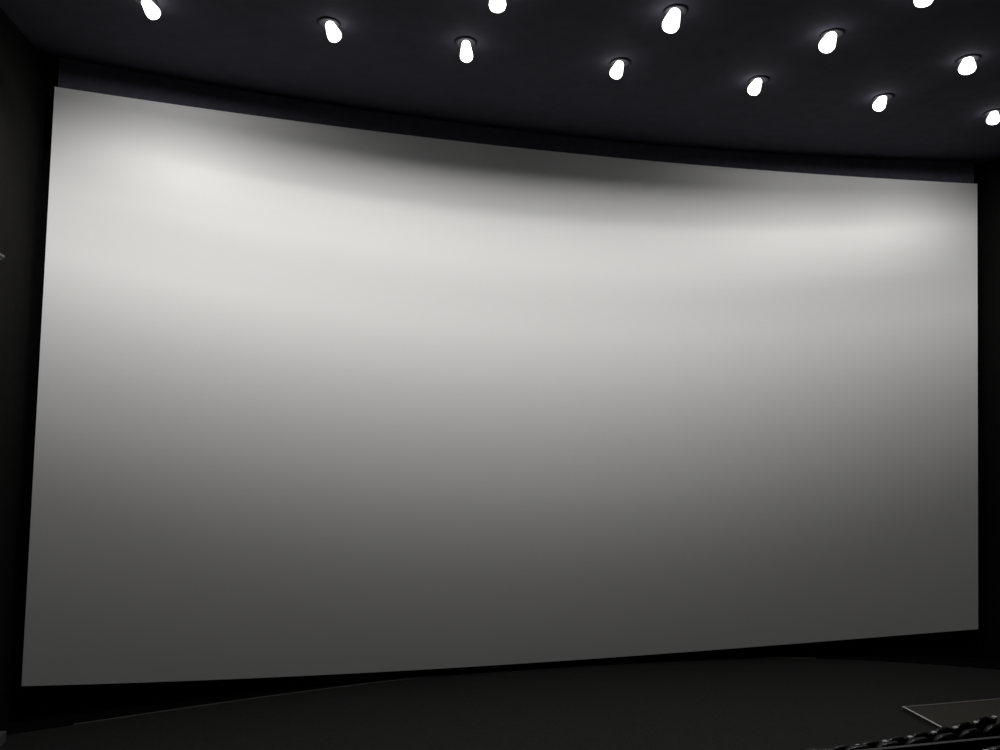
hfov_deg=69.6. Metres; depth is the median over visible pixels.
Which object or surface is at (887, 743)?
chair
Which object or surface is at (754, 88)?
recessed light
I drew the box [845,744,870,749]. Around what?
chair
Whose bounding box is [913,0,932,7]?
recessed light
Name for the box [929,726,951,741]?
chair
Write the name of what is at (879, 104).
recessed light
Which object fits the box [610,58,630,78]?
recessed light
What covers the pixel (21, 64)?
wall
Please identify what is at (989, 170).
wall
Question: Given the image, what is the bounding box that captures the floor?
[0,658,999,749]
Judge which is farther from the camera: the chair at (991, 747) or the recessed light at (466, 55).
the recessed light at (466, 55)
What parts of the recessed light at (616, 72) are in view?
lamp glass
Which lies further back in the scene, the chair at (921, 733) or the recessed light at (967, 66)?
the recessed light at (967, 66)
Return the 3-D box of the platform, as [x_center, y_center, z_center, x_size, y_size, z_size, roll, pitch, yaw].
[11.604,7.559,16.195,5.000,0.112,1.120,2,-3,-13]
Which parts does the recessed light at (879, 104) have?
lamp glass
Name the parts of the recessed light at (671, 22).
lamp glass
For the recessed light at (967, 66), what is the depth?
14.40 m
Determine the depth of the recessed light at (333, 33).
13.55 m
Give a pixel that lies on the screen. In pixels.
(313, 399)
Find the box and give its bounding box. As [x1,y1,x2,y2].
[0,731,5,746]
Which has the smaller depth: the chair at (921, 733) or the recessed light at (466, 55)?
the chair at (921, 733)
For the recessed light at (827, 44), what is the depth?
13.53 m
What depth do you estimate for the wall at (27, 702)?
15.33 m
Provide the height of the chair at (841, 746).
1.040 m
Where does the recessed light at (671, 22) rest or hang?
in the ceiling
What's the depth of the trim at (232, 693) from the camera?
17.23 m
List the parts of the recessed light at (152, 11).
lamp glass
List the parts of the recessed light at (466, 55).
lamp glass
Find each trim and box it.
[2,649,999,734]
[58,57,973,183]
[73,657,816,725]
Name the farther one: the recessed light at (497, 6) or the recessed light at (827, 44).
the recessed light at (827, 44)
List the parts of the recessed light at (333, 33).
lamp glass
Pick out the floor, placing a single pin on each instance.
(709, 703)
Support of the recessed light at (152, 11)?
in the ceiling
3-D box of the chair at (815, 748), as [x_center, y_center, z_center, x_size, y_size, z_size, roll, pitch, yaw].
[5.126,6.787,12.300,0.562,1.040,0.725,2,-3,-14]
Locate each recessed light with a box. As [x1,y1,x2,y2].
[132,0,160,19]
[317,17,341,41]
[455,36,476,62]
[489,0,505,12]
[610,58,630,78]
[662,4,687,32]
[748,75,768,95]
[819,28,844,52]
[873,93,893,110]
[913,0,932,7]
[956,54,980,74]
[983,109,999,124]
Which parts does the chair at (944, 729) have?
armrest panel, backrest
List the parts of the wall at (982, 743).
panel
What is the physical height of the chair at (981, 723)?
1.040 m
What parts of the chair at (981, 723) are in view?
armrest panel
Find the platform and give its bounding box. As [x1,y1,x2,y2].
[902,698,999,728]
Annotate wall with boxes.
[0,7,42,730]
[10,58,983,721]
[860,736,999,749]
[980,157,999,662]
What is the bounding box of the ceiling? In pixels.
[0,0,999,163]
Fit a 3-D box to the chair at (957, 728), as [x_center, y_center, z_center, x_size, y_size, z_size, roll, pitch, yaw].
[8.323,6.903,13.416,0.562,1.040,0.725,2,-3,-24]
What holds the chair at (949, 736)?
on the trim
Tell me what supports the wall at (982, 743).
on the trim
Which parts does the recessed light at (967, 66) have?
lamp glass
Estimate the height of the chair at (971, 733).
1.040 m
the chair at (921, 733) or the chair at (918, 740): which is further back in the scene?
the chair at (921, 733)
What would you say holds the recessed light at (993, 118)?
in the ceiling
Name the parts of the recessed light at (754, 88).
lamp glass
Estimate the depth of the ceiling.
14.97 m
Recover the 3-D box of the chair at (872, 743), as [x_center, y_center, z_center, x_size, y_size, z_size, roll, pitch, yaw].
[6.213,6.823,12.608,0.562,1.040,0.725,2,-3,-18]
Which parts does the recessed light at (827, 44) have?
lamp glass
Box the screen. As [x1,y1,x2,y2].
[21,87,977,685]
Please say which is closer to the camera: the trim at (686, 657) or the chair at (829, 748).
the chair at (829, 748)
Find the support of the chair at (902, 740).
on the floor
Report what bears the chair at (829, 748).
on the trim
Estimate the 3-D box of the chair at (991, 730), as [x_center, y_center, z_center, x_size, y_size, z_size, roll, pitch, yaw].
[8.191,6.381,12.301,0.640,1.040,0.710,2,-3,-22]
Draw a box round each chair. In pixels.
[804,747,819,749]
[816,747,836,749]
[832,744,850,749]
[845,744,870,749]
[855,740,878,747]
[875,741,901,747]
[882,736,905,744]
[905,737,930,744]
[906,731,929,741]
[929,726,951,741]
[932,732,957,741]
[951,721,971,736]
[958,728,983,739]
[972,716,996,730]
[983,723,999,736]
[984,745,999,749]
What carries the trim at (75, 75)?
attached to the wall at (27, 702)

